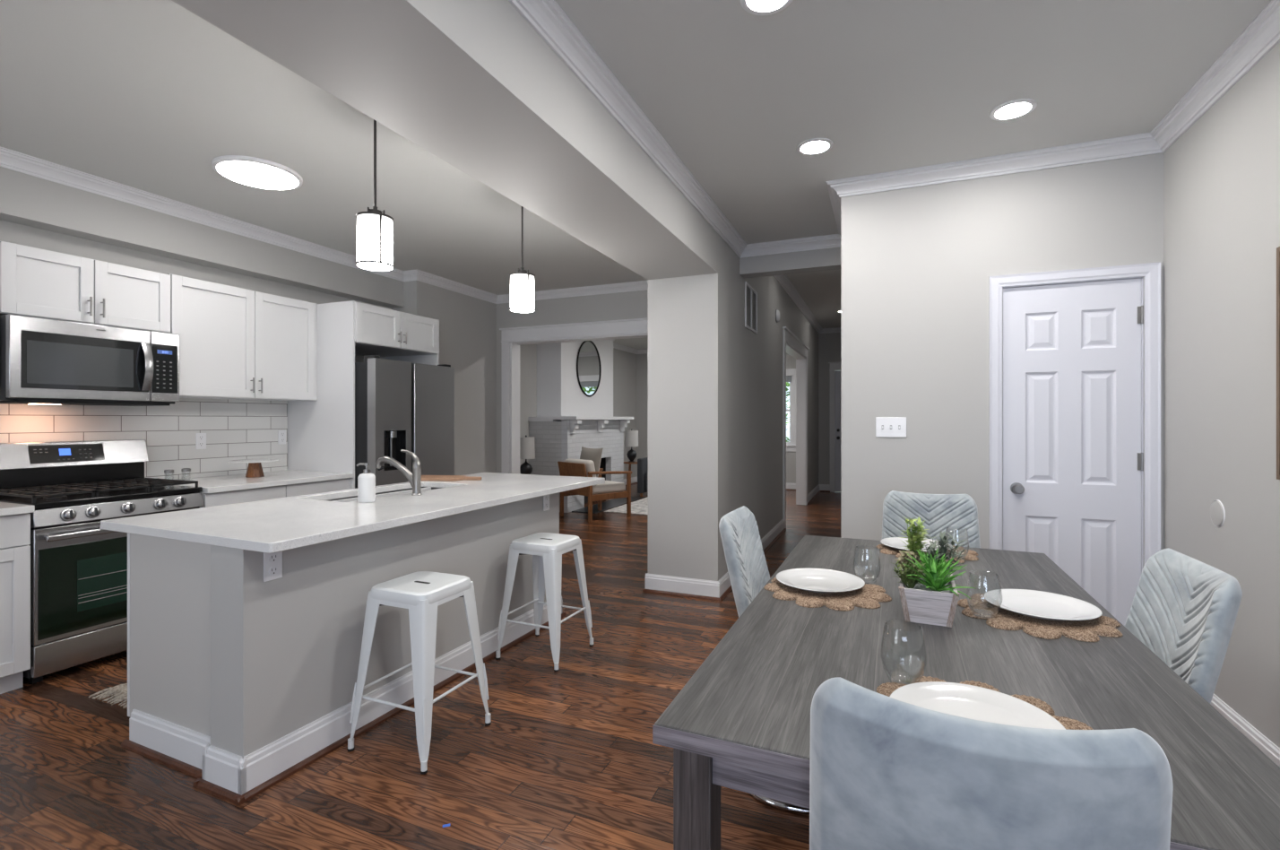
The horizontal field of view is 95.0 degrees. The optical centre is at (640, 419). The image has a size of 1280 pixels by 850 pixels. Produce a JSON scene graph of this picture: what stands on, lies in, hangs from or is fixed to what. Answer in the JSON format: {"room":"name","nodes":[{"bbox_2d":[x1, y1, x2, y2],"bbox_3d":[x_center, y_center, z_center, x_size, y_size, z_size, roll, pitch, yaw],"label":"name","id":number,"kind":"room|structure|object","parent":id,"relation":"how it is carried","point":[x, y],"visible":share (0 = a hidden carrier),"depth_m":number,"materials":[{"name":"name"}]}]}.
{"room":"kitchen dining room","nodes":[
{"label":"kitchen dining room","id":0,"kind":"room"},
{"bbox_2d":[0,219,391,479],"bbox_3d":[-3.594,-0.064,3.563,0.160,2.800,7.800,0,0,23],"label":"wall","id":1,"kind":"structure","parent":0,"point":[235,429],"depth_m":4.11,"materials":[{"name":"white tile"}]},
{"bbox_2d":[0,240,170,333],"bbox_3d":[-3.331,-0.747,3.481,0.404,0.379,0.792,0,0,23],"label":"upper cabinet","id":2,"kind":"object","parent":1,"relation":"attached to","point":[35,282],"visible":1,"depth_m":3.36,"materials":[{"name":"white paint"}]},
{"bbox_2d":[0,314,179,406],"bbox_3d":[-3.272,-0.315,3.452,0.514,0.455,0.789,0,0,23],"label":"microwave","id":3,"kind":"object","parent":2,"relation":"attached to","point":[43,360],"visible":1,"depth_m":3.30,"materials":[{"name":"grey metal"}]},
{"bbox_2d":[195,432,206,449],"bbox_3d":[-3.203,0.156,4.277,0.008,0.116,0.070,0,0,23],"label":"wall outlet","id":4,"kind":"object","parent":1,"relation":"attached to","point":[200,437],"visible":1,"depth_m":4.27,"materials":[{"name":"white plastic"}]},
{"bbox_2d":[167,273,317,400],"bbox_3d":[-2.972,-0.549,4.339,0.404,0.790,1.063,0,0,23],"label":"upper cabinet","id":5,"kind":"object","parent":1,"relation":"attached to","point":[236,343],"depth_m":4.21,"materials":[{"name":"white paint"}]},
{"bbox_2d":[354,301,438,356],"bbox_3d":[-2.398,-0.775,5.199,0.799,0.322,0.925,0,0,23],"label":"upper cabinet","id":6,"kind":"object","parent":1,"relation":"attached to","point":[382,332],"visible":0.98,"depth_m":5.05,"materials":[{"name":"white paint"}]},
{"bbox_2d":[0,166,403,308],"bbox_3d":[-3.664,-1.298,3.004,0.160,0.333,6.315,0,0,23],"label":"wall","id":7,"kind":"structure","parent":0,"point":[25,199],"depth_m":3.99,"materials":[{"name":"grey paint"}]},
{"bbox_2d":[0,146,404,281],"bbox_3d":[-3.552,-1.423,2.957,0.084,0.082,6.315,0,0,23],"label":"trim","id":8,"kind":"structure","parent":7,"relation":"attached to","point":[12,160],"depth_m":3.89,"materials":[{"name":"white paint"}]},
{"bbox_2d":[0,483,841,849],"bbox_3d":[0.238,1.396,5.104,6.500,0.120,13.600,0,0,23],"label":"floor","id":9,"kind":"structure","parent":0,"point":[567,758],"depth_m":2.26,"materials":[{"name":"brown wood"}]},
{"bbox_2d":[0,512,30,693],"bbox_3d":[-3.457,0.897,2.753,0.712,0.878,0.612,0,0,23],"label":"base cabinet","id":10,"kind":"object","parent":9,"relation":"on","point":[14,529],"visible":1,"depth_m":2.85,"materials":[{"name":"white paint"}]},
{"bbox_2d":[0,439,203,683],"bbox_3d":[-3.151,0.734,3.393,0.757,1.205,0.788,0,0,23],"label":"gas range","id":11,"kind":"object","parent":9,"relation":"on","point":[79,567],"visible":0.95,"depth_m":3.17,"materials":[{"name":"grey metal"}]},
{"bbox_2d":[0,484,202,509],"bbox_3d":[-3.138,0.432,3.387,0.596,0.029,0.786,0,0,23],"label":"cooktop","id":12,"kind":"object","parent":11,"relation":"in","point":[75,501],"depth_m":3.23,"materials":[{"name":"black metal"}]},
{"bbox_2d":[88,683,127,708],"bbox_3d":[-2.174,1.326,3.312,0.514,0.019,1.287,0,0,23],"label":"rug","id":13,"kind":"object","parent":9,"relation":"on","point":[119,691],"visible":0.15,"depth_m":2.82,"materials":[{"name":"fabric"}]},
{"bbox_2d":[199,484,285,507],"bbox_3d":[-2.926,0.897,4.023,0.712,0.878,0.535,0,0,23],"label":"base cabinet","id":14,"kind":"object","parent":9,"relation":"on","point":[234,497],"visible":0.08,"depth_m":3.86,"materials":[{"name":"white paint"}]},
{"bbox_2d":[178,469,353,492],"bbox_3d":[-2.807,0.440,4.264,0.746,0.035,1.073,0,0,23],"label":"countertop","id":15,"kind":"structure","parent":14,"relation":"on","point":[212,484],"depth_m":4.15,"materials":[{"name":"white stone"}]},
{"bbox_2d":[228,458,279,476],"bbox_3d":[-2.848,0.360,4.335,0.320,0.123,0.320,0,0,23],"label":"cake stand","id":16,"kind":"object","parent":15,"relation":"on","point":[255,469],"visible":1,"depth_m":4.30,"materials":[{"name":"brown wood"}]},
{"bbox_2d":[285,477,349,497],"bbox_3d":[-2.719,0.897,4.518,0.712,0.878,0.534,0,0,23],"label":"base cabinet","id":17,"kind":"object","parent":9,"relation":"on","point":[341,484],"visible":0.12,"depth_m":4.36,"materials":[{"name":"white paint"}]},
{"bbox_2d":[287,300,354,489],"bbox_3d":[-2.603,0.199,4.772,0.750,2.275,0.020,0,0,23],"label":"panel","id":18,"kind":"object","parent":9,"relation":"on","point":[321,432],"visible":0.36,"depth_m":4.71,"materials":[{"name":"white paint"}]},
{"bbox_2d":[121,486,566,805],"bbox_3d":[-1.335,0.897,3.192,0.858,0.878,2.166,0,0,24],"label":"kitchen island","id":19,"kind":"object","parent":9,"relation":"on","point":[238,682],"visible":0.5,"depth_m":2.34,"materials":[{"name":"grey paint"}]},
{"bbox_2d":[263,551,282,581],"bbox_3d":[-1.359,0.536,2.173,0.008,0.116,0.070,0,0,25],"label":"wall outlet","id":20,"kind":"object","parent":19,"relation":"attached to","point":[272,562],"visible":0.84,"depth_m":2.17,"materials":[{"name":"white plastic"}]},
{"bbox_2d":[100,472,605,553],"bbox_3d":[-1.255,0.440,3.350,1.099,0.036,2.471,0,0,24],"label":"island countertop","id":21,"kind":"structure","parent":19,"relation":"on","point":[272,525],"depth_m":2.64,"materials":[{"name":"white stone"}]},
{"bbox_2d":[356,462,375,502],"bbox_3d":[-1.402,0.322,3.009,0.083,0.199,0.083,0,0,39],"label":"soap dispenser","id":22,"kind":"object","parent":21,"relation":"on","point":[366,480],"visible":1,"depth_m":2.98,"materials":[{"name":"white ceramic"}]},
{"bbox_2d":[357,473,375,502],"bbox_3d":[-1.402,0.348,3.009,0.083,0.147,0.083,0,0,-6],"label":"bottle","id":23,"kind":"object","parent":22,"relation":"attached to","point":[366,481],"depth_m":2.98,"materials":[{"name":"white plastic"}]},
{"bbox_2d":[375,449,422,495],"bbox_3d":[-1.365,0.295,3.311,0.293,0.253,0.056,0,0,14],"label":"faucet","id":24,"kind":"object","parent":21,"relation":"on","point":[414,478],"visible":1,"depth_m":3.28,"materials":[{"name":"silver metal"}]},
{"bbox_2d":[421,475,481,481],"bbox_3d":[-1.351,0.411,4.118,0.491,0.022,0.200,0,0,6],"label":"cutting board","id":25,"kind":"object","parent":21,"relation":"on","point":[439,478],"visible":0.77,"depth_m":4.07,"materials":[{"name":"brown wood"}]},
{"bbox_2d":[354,354,454,488],"bbox_3d":[-2.310,0.406,5.161,0.934,1.820,0.910,0,0,23],"label":"refrigerator","id":26,"kind":"object","parent":9,"relation":"on","point":[399,405],"visible":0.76,"depth_m":4.85,"materials":[{"name":"grey metal"}]},
{"bbox_2d":[380,319,439,365],"bbox_3d":[-2.238,0.199,5.646,0.750,2.275,0.020,0,0,23],"label":"panel","id":27,"kind":"object","parent":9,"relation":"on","point":[429,358],"visible":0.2,"depth_m":5.57,"materials":[{"name":"white paint"}]},
{"bbox_2d":[347,570,491,774],"bbox_3d":[-0.918,1.008,2.470,0.406,0.655,0.407,0,0,23],"label":"metal stool","id":28,"kind":"object","parent":9,"relation":"on","point":[421,592],"visible":1,"depth_m":2.36,"materials":[{"name":"white metal"}]},
{"bbox_2d":[495,532,593,672],"bbox_3d":[-0.539,1.008,3.369,0.406,0.655,0.407,0,0,24],"label":"metal stool","id":29,"kind":"object","parent":9,"relation":"on","point":[547,549],"visible":1,"depth_m":3.27,"materials":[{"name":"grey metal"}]},
{"bbox_2d":[527,415,633,512],"bbox_3d":[-0.875,0.643,9.423,0.808,1.385,2.070,0,0,23],"label":"fireplace","id":30,"kind":"object","parent":9,"relation":"on","point":[557,438],"visible":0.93,"depth_m":8.62,"materials":[{"name":"white brick"}]},
{"bbox_2d":[553,415,633,419],"bbox_3d":[-0.682,-0.025,9.342,0.388,0.049,2.070,0,0,23],"label":"mantel shelf","id":31,"kind":"object","parent":30,"relation":"attached to","point":[554,417],"depth_m":8.68,"materials":[{"name":"white paint"}]},
{"bbox_2d":[557,458,631,522],"bbox_3d":[-0.633,0.936,8.095,0.798,0.800,0.704,0,0,-41],"label":"wooden armchair","id":32,"kind":"object","parent":9,"relation":"on","point":[609,489],"visible":0.77,"depth_m":7.88,"materials":[{"name":"brown wood"}]},
{"bbox_2d":[564,458,596,485],"bbox_3d":[-0.807,0.716,7.942,0.186,0.360,0.580,0,0,-41],"label":"cushion","id":33,"kind":"object","parent":32,"relation":"on","point":[589,463],"depth_m":7.73,"materials":[{"name":"grey fabric"}]},
{"bbox_2d":[579,446,602,477],"bbox_3d":[-0.695,0.616,8.041,0.164,0.470,0.480,0,0,-41],"label":"throw pillow","id":34,"kind":"object","parent":32,"relation":"on","point":[594,454],"visible":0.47,"depth_m":7.94,"materials":[{"name":"beige fabric"}]},
{"bbox_2d":[592,480,625,493],"bbox_3d":[-0.597,0.931,8.127,0.600,0.120,0.580,0,0,-41],"label":"seat cushion","id":35,"kind":"object","parent":32,"relation":"on","point":[609,487],"depth_m":7.93,"materials":[{"name":"grey fabric"}]},
{"bbox_2d":[571,496,643,513],"bbox_3d":[-0.463,1.330,9.245,0.390,0.012,1.800,0,0,23],"label":"hearth slab","id":36,"kind":"object","parent":9,"relation":"on","point":[607,505],"visible":0.76,"depth_m":9.07,"materials":[{"name":"black stone"}]},
{"bbox_2d":[603,496,648,514],"bbox_3d":[0.614,1.331,8.930,1.760,0.010,1.710,0,0,23],"label":"area rug","id":37,"kind":"object","parent":9,"relation":"on","point":[640,506],"visible":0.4,"depth_m":8.72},
{"bbox_2d":[623,461,637,470],"bbox_3d":[-0.136,1.064,10.896,0.350,0.546,0.350,0,0,23],"label":"side table","id":38,"kind":"object","parent":9,"relation":"on","point":[628,462],"visible":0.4,"depth_m":10.80,"materials":[{"name":"brown wood"}]},
{"bbox_2d":[624,428,638,462],"bbox_3d":[-0.154,0.480,10.904,0.250,0.620,0.250,0,0,23],"label":"table lamp","id":39,"kind":"object","parent":38,"relation":"on","point":[631,439],"visible":1,"depth_m":10.82,"materials":[{"name":"white fabric"}]},
{"bbox_2d":[637,457,648,496],"bbox_3d":[1.023,0.946,10.168,1.980,0.780,0.850,0,0,23],"label":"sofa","id":40,"kind":"object","parent":9,"relation":"on","point":[642,462],"visible":0.2,"depth_m":10.16,"materials":[{"name":"grey fabric"}]},
{"bbox_2d":[648,233,759,580],"bbox_3d":[0.620,-0.174,5.183,0.563,3.020,1.558,0,0,23],"label":"wall pier","id":41,"kind":"object","parent":9,"relation":"on","point":[704,358],"visible":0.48,"depth_m":4.50,"materials":[{"name":"grey paint"}]},
{"bbox_2d":[642,573,720,601],"bbox_3d":[0.313,1.268,4.449,0.619,0.135,0.034,0,0,23],"label":"baseboard","id":42,"kind":"object","parent":41,"relation":"attached to","point":[656,583],"visible":1,"depth_m":4.44,"materials":[{"name":"white paint"}]},
{"bbox_2d":[744,281,757,334],"bbox_3d":[1.031,-1.024,5.422,0.012,0.400,0.500,0,0,23],"label":"return air vent","id":43,"kind":"object","parent":41,"relation":"attached to","point":[749,327],"visible":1,"depth_m":5.41,"materials":[{"name":"white metal"}]},
{"bbox_2d":[718,505,809,814],"bbox_3d":[0.607,0.853,2.272,0.585,0.963,0.605,0,0,23],"label":"dining chair","id":44,"kind":"object","parent":9,"relation":"on","point":[748,569],"visible":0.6,"depth_m":2.34,"materials":[{"name":"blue fabric"}]},
{"bbox_2d":[882,490,980,547],"bbox_3d":[1.383,0.853,2.776,0.605,0.963,0.585,0,0,23],"label":"dining chair","id":45,"kind":"object","parent":9,"relation":"on","point":[957,513],"visible":0.38,"depth_m":2.97,"materials":[{"name":"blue fabric"}]},
{"bbox_2d":[652,535,1279,849],"bbox_3d":[0.886,0.956,1.821,1.007,0.760,1.991,0,0,24],"label":"dining table","id":46,"kind":"object","parent":9,"relation":"on","point":[741,722],"visible":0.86,"depth_m":1.26,"materials":[{"name":"grey wood"}]},
{"bbox_2d":[763,577,891,611],"bbox_3d":[0.625,0.569,1.970,0.404,0.014,0.401,0,0,19],"label":"placemat","id":47,"kind":"object","parent":46,"relation":"on","point":[869,596],"visible":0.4,"depth_m":1.88,"materials":[{"name":"wicker"}]},
{"bbox_2d":[775,568,864,592],"bbox_3d":[0.614,0.556,2.006,0.291,0.022,0.291,0,0,23],"label":"plate","id":48,"kind":"object","parent":47,"relation":"on","point":[817,580],"visible":1,"depth_m":2.02,"materials":[{"name":"white ceramic"}]},
{"bbox_2d":[875,544,978,562],"bbox_3d":[1.243,0.569,2.551,0.401,0.014,0.404,0,0,-4],"label":"placemat","id":49,"kind":"object","parent":46,"relation":"on","point":[972,555],"visible":0.15,"depth_m":2.50,"materials":[{"name":"wicker"}]},
{"bbox_2d":[880,536,953,553],"bbox_3d":[1.213,0.556,2.576,0.291,0.022,0.291,0,0,23],"label":"plate","id":50,"kind":"object","parent":49,"relation":"on","point":[895,542],"visible":0.52,"depth_m":2.63,"materials":[{"name":"white ceramic"}]},
{"bbox_2d":[890,516,974,627],"bbox_3d":[0.862,0.436,1.738,0.224,0.279,0.322,0,0,24],"label":"potted plant","id":51,"kind":"object","parent":46,"relation":"on","point":[929,594],"visible":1,"depth_m":1.69,"materials":[{"name":"green plant"}]},
{"bbox_2d":[876,675,1093,729],"bbox_3d":[0.636,0.569,1.095,0.404,0.014,0.401,0,0,-19],"label":"placemat","id":52,"kind":"object","parent":46,"relation":"on","point":[886,688],"visible":0.11,"depth_m":1.19,"materials":[{"name":"wicker"}]},
{"bbox_2d":[880,621,926,682],"bbox_3d":[0.569,0.504,1.267,0.091,0.122,0.091,0,0,23],"label":"glass","id":53,"kind":"object","parent":52,"relation":"on","point":[886,621],"visible":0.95,"depth_m":1.26,"materials":[{"name":"clear glass"}]},
{"bbox_2d":[889,681,1066,729],"bbox_3d":[0.612,0.556,1.075,0.291,0.022,0.291,0,0,23],"label":"plate","id":54,"kind":"object","parent":52,"relation":"on","point":[959,699],"visible":0.39,"depth_m":1.15,"materials":[{"name":"white ceramic"}]},
{"bbox_2d":[957,593,1123,641],"bbox_3d":[1.160,0.569,1.724,0.404,0.014,0.401,0,0,12],"label":"placemat","id":55,"kind":"object","parent":46,"relation":"on","point":[1087,630],"visible":0.53,"depth_m":1.63,"materials":[{"name":"wicker"}]},
{"bbox_2d":[983,588,1102,620],"bbox_3d":[1.190,0.556,1.744,0.291,0.022,0.291,0,0,23],"label":"plate","id":56,"kind":"object","parent":55,"relation":"on","point":[1045,605],"visible":0.99,"depth_m":1.76,"materials":[{"name":"white ceramic"}]},
{"bbox_2d":[809,676,1172,849],"bbox_3d":[0.543,0.853,0.998,0.605,0.963,0.585,0,0,24],"label":"dining chair","id":57,"kind":"object","parent":9,"relation":"on","point":[886,773],"visible":1,"depth_m":0.75,"materials":[{"name":"blue fabric"}]},
{"bbox_2d":[1124,547,1242,703],"bbox_3d":[1.238,0.853,1.634,0.585,0.963,0.605,0,0,23],"label":"dining chair","id":58,"kind":"object","parent":9,"relation":"on","point":[1184,609],"visible":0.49,"depth_m":1.54,"materials":[{"name":"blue fabric"}]},
{"bbox_3d":[-3.693,0.897,2.189,0.712,0.878,0.608,0,0,23],"label":"base cabinet","id":59,"kind":"object","parent":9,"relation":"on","visible":0},
{"bbox_2d":[0,501,34,516],"bbox_3d":[-3.567,0.440,2.447,0.746,0.035,1.263,0,0,23],"label":"countertop","id":60,"kind":"structure","parent":59,"relation":"on","point":[6,508],"depth_m":2.84,"materials":[{"name":"white stone"}]},
{"bbox_3d":[-1.572,1.087,8.213,0.350,0.501,0.350,0,0,23],"label":"side table","id":61,"kind":"object","parent":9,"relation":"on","visible":0},
{"bbox_2d":[519,434,535,474],"bbox_3d":[-1.600,0.525,8.225,0.250,0.620,0.250,0,0,23],"label":"table lamp","id":62,"kind":"object","parent":61,"relation":"on","point":[527,446],"visible":0.75,"depth_m":8.14,"materials":[{"name":"white fabric"}]},
{"bbox_2d":[391,280,495,475],"bbox_3d":[-2.120,-0.064,6.477,0.330,2.800,1.285,0,0,23],"label":"wall","id":63,"kind":"structure","parent":0,"point":[467,324],"depth_m":6.53,"materials":[{"name":"grey paint"}]},
{"bbox_2d":[403,268,416,281],"bbox_3d":[-2.271,-1.423,5.799,0.254,0.082,0.084,0,0,23],"label":"trim","id":64,"kind":"structure","parent":63,"relation":"attached to","point":[410,275],"depth_m":5.80,"materials":[{"name":"white paint"}]},
{"bbox_2d":[416,268,497,303],"bbox_3d":[-1.945,-1.423,6.359,0.084,0.082,1.369,0,0,23],"label":"trim","id":65,"kind":"structure","parent":63,"relation":"attached to","point":[422,276],"depth_m":6.28,"materials":[{"name":"white paint"}]},
{"bbox_2d":[171,0,717,279],"bbox_3d":[-0.847,-1.276,1.678,0.563,0.376,6.042,0,0,23],"label":"beam","id":66,"kind":"structure","parent":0,"point":[471,83],"depth_m":2.11,"materials":[{"name":"grey paint"}]},
{"bbox_2d":[508,0,747,257],"bbox_3d":[-0.412,-1.423,1.879,0.084,0.082,6.750,0,0,23],"label":"trim","id":67,"kind":"structure","parent":66,"relation":"attached to","point":[549,20],"depth_m":2.60,"materials":[{"name":"white paint"}]},
{"bbox_2d":[495,289,648,473],"bbox_3d":[-0.523,-0.064,6.598,3.483,2.800,0.170,0,0,23],"label":"wall","id":68,"kind":"structure","parent":0,"point":[629,305],"depth_m":6.65,"materials":[{"name":"grey paint"}]},
{"bbox_2d":[496,280,648,303],"bbox_3d":[-0.546,-1.423,6.470,2.580,0.082,0.084,0,0,23],"label":"trim","id":69,"kind":"structure","parent":68,"relation":"attached to","point":[642,285],"depth_m":6.49,"materials":[{"name":"white paint"}]},
{"bbox_2d":[499,317,648,474],"bbox_3d":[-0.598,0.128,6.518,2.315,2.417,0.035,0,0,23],"label":"trim","id":70,"kind":"structure","parent":68,"relation":"attached to","point":[635,325],"depth_m":6.76,"materials":[{"name":"white paint"}]},
{"bbox_2d":[536,339,613,416],"bbox_3d":[-1.016,-0.064,9.595,0.420,2.800,1.800,0,0,23],"label":"wall","id":71,"kind":"structure","parent":0,"point":[559,393],"depth_m":8.87,"materials":[{"name":"white paint"}]},
{"bbox_2d":[576,340,601,396],"bbox_3d":[-0.821,-0.829,9.481,0.028,0.918,0.838,0,0,23],"label":"oval mirror","id":72,"kind":"object","parent":71,"relation":"attached to","point":[588,359],"visible":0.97,"depth_m":9.46,"materials":[{"name":"clear glass"}]},
{"bbox_2d":[519,344,636,478],"bbox_3d":[-1.167,-0.064,9.973,0.150,2.800,5.560,0,0,23],"label":"wall","id":73,"kind":"structure","parent":0,"point":[624,362],"depth_m":11.42,"materials":[{"name":"grey paint"}]},
{"bbox_2d":[613,342,638,354],"bbox_3d":[-0.434,-1.423,11.422,0.084,0.082,2.020,0,0,23],"label":"trim","id":74,"kind":"structure","parent":73,"relation":"attached to","point":[615,345],"depth_m":11.74,"materials":[{"name":"white paint"}]},
{"bbox_2d":[0,0,1271,349],"bbox_3d":[0.238,-1.524,5.104,6.500,0.120,13.600,0,0,23],"label":"ceiling","id":75,"kind":"structure","parent":0,"point":[144,95],"depth_m":2.69,"materials":[{"name":"grey paint"}]},
{"bbox_2d":[211,155,302,190],"bbox_3d":[-2.256,-1.450,3.469,0.452,0.028,0.452,0,0,23],"label":"recessed light","id":76,"kind":"object","parent":75,"relation":"in","point":[252,171],"visible":1,"depth_m":3.41,"materials":[{"name":"white plastic"}]},
{"bbox_2d":[355,112,393,270],"bbox_3d":[-1.244,-1.089,2.754,0.163,0.749,0.164,0,0,23],"label":"pendant light","id":77,"kind":"object","parent":75,"relation":"hanging from","point":[374,229],"visible":0.92,"depth_m":2.69,"materials":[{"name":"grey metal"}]},
{"bbox_2d":[509,206,535,312],"bbox_3d":[-0.773,-1.089,3.852,0.163,0.749,0.164,0,0,23],"label":"pendant light","id":78,"kind":"object","parent":75,"relation":"hanging from","point":[521,282],"visible":0.93,"depth_m":3.79,"materials":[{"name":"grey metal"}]},
{"bbox_2d":[740,0,793,15],"bbox_3d":[0.440,-1.460,2.022,0.190,0.008,0.190,0,0,23],"label":"recessed light","id":79,"kind":"object","parent":75,"relation":"in","point":[756,7],"visible":1,"depth_m":2.06,"materials":[{"name":"white plastic"}]},
{"bbox_2d":[796,138,833,155],"bbox_3d":[0.936,-1.460,3.139,0.190,0.008,0.190,0,0,23],"label":"recessed light","id":80,"kind":"object","parent":75,"relation":"in","point":[813,146],"visible":1,"depth_m":3.13,"materials":[{"name":"white plastic"}]},
{"bbox_2d":[989,98,1037,121],"bbox_3d":[1.760,-1.460,2.767,0.190,0.008,0.190,0,0,23],"label":"recessed light","id":81,"kind":"object","parent":75,"relation":"in","point":[1012,109],"visible":1,"depth_m":2.76,"materials":[{"name":"white plastic"}]},
{"bbox_2d":[636,332,841,484],"bbox_3d":[2.053,-0.174,11.558,4.868,3.020,0.150,0,0,23],"label":"wall","id":82,"kind":"structure","parent":0,"point":[829,344],"depth_m":10.93,"materials":[{"name":"grey paint"}]},
{"bbox_2d":[786,368,795,451],"bbox_3d":[2.552,-0.179,11.295,1.010,1.570,0.150,0,0,23],"label":"window","id":83,"kind":"structure","parent":82,"relation":"in","point":[791,373],"depth_m":11.11,"materials":[{"name":"white paint"}]},
{"bbox_2d":[828,361,841,492],"bbox_3d":[3.821,0.136,10.718,0.728,2.400,0.035,0,0,23],"label":"trim","id":84,"kind":"structure","parent":82,"relation":"attached to","point":[833,366],"depth_m":10.83,"materials":[{"name":"white paint"}]},
{"bbox_2d":[834,370,841,491],"bbox_3d":[3.870,0.212,10.719,0.588,2.232,0.105,0,0,23],"label":"door","id":85,"kind":"structure","parent":82,"relation":"in","point":[837,373],"depth_m":10.82,"materials":[{"name":"white paint"}]},
{"bbox_2d":[759,275,818,539],"bbox_3d":[2.192,-0.174,8.394,0.140,3.020,5.580,0,0,23],"label":"wall","id":86,"kind":"structure","parent":0,"point":[773,297],"depth_m":6.66,"materials":[{"name":"grey paint"}]},
{"bbox_2d":[718,518,786,599],"bbox_3d":[1.175,1.268,5.737,0.034,0.135,3.008,0,0,23],"label":"baseboard","id":87,"kind":"structure","parent":86,"relation":"attached to","point":[767,540],"depth_m":6.02,"materials":[{"name":"white paint"}]},
{"bbox_2d":[782,326,809,527],"bbox_3d":[2.135,0.103,8.212,0.185,2.465,2.380,0,0,23],"label":"trim","id":88,"kind":"structure","parent":86,"relation":"attached to","point":[792,345],"depth_m":9.15,"materials":[{"name":"white paint"}]},
{"bbox_2d":[773,274,822,333],"bbox_3d":[2.160,-1.643,8.028,0.084,0.082,6.280,0,0,23],"label":"trim","id":89,"kind":"structure","parent":86,"relation":"attached to","point":[782,280],"depth_m":8.04,"materials":[{"name":"white paint"}]},
{"bbox_2d":[807,484,820,504],"bbox_3d":[2.996,1.268,10.090,0.034,0.135,1.830,0,0,23],"label":"baseboard","id":90,"kind":"structure","parent":86,"relation":"attached to","point":[815,491],"depth_m":10.01,"materials":[{"name":"white paint"}]},
{"bbox_2d":[739,246,841,277],"bbox_3d":[1.294,-1.462,4.906,0.895,0.444,0.150,0,0,23],"label":"wall header","id":91,"kind":"structure","parent":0,"point":[825,259],"depth_m":4.86,"materials":[{"name":"grey paint"}]},
{"bbox_2d":[739,233,841,258],"bbox_3d":[1.249,-1.423,4.798,0.895,0.082,0.084,0,0,23],"label":"trim","id":92,"kind":"structure","parent":91,"relation":"attached to","point":[834,240],"depth_m":4.79,"materials":[{"name":"white paint"}]},
{"bbox_2d":[786,268,841,328],"bbox_3d":[2.693,-1.734,7.925,1.147,0.100,6.500,0,0,23],"label":"ceiling","id":93,"kind":"structure","parent":0,"point":[821,290],"depth_m":7.78,"materials":[{"name":"grey paint"}]},
{"bbox_2d":[841,152,1163,566],"bbox_3d":[2.124,-0.064,3.660,1.598,2.800,0.700,0,0,23],"label":"wall","id":94,"kind":"structure","parent":0,"point":[918,263],"depth_m":3.42,"materials":[{"name":"grey paint"}]},
{"bbox_2d":[826,182,841,236],"bbox_3d":[1.410,-1.423,4.132,0.084,0.082,1.188,0,0,23],"label":"trim","id":95,"kind":"structure","parent":94,"relation":"attached to","point":[835,200],"depth_m":3.92,"materials":[{"name":"white paint"}]},
{"bbox_2d":[875,416,906,437],"bbox_3d":[1.511,0.046,3.528,0.168,0.120,0.016,0,0,23],"label":"light switch","id":96,"kind":"object","parent":94,"relation":"attached to","point":[886,427],"visible":1,"depth_m":3.53,"materials":[{"name":"white plastic"}]},
{"bbox_2d":[825,132,1161,197],"bbox_3d":[1.927,-1.423,3.317,1.666,0.082,0.084,0,0,23],"label":"trim","id":97,"kind":"structure","parent":94,"relation":"attached to","point":[1140,144],"depth_m":3.27,"materials":[{"name":"white paint"}]},
{"bbox_2d":[1003,277,1143,625],"bbox_3d":[2.344,0.292,3.186,0.631,2.071,0.099,0,0,23],"label":"door","id":98,"kind":"structure","parent":94,"relation":"in","point":[1073,458],"depth_m":3.19,"materials":[{"name":"white paint"}]},
{"bbox_2d":[989,262,1160,573],"bbox_3d":[2.360,0.263,3.234,0.766,2.147,0.140,0,0,23],"label":"trim","id":99,"kind":"structure","parent":94,"relation":"attached to","point":[1151,272],"depth_m":3.07,"materials":[{"name":"white paint"}]},
{"bbox_2d":[1163,41,1279,747],"bbox_3d":[1.675,-0.064,0.365,0.150,2.800,5.966,0,0,23],"label":"wall","id":100,"kind":"structure","parent":0,"point":[1222,175],"depth_m":2.44,"materials":[{"name":"grey paint"}]},
{"bbox_2d":[1150,0,1279,152],"bbox_3d":[1.583,-1.423,0.447,0.084,0.082,5.646,0,0,23],"label":"trim","id":101,"kind":"structure","parent":100,"relation":"attached to","point":[1262,34],"depth_m":2.41,"materials":[{"name":"white paint"}]},
{"bbox_2d":[1210,499,1225,527],"bbox_3d":[2.501,0.406,2.542,0.008,0.120,0.120,0,0,23],"label":"cover plate","id":102,"kind":"object","parent":100,"relation":"attached to","point":[1217,513],"visible":1,"depth_m":2.53,"materials":[{"name":"grey paint"}]},
{"bbox_2d":[1210,693,1279,767],"bbox_3d":[1.606,1.268,0.437,0.034,0.135,5.646,0,0,23],"label":"baseboard","id":103,"kind":"structure","parent":100,"relation":"attached to","point":[1254,735],"depth_m":2.31,"materials":[{"name":"white paint"}]},
{"bbox_2d":[1276,246,1279,479],"bbox_3d":[2.141,-0.202,1.711,0.030,0.835,0.860,0,0,23],"label":"framed painting","id":104,"kind":"object","parent":100,"relation":"attached to","point":[1278,247],"visible":1,"depth_m":2.10,"materials":[{"name":"brown wood"}]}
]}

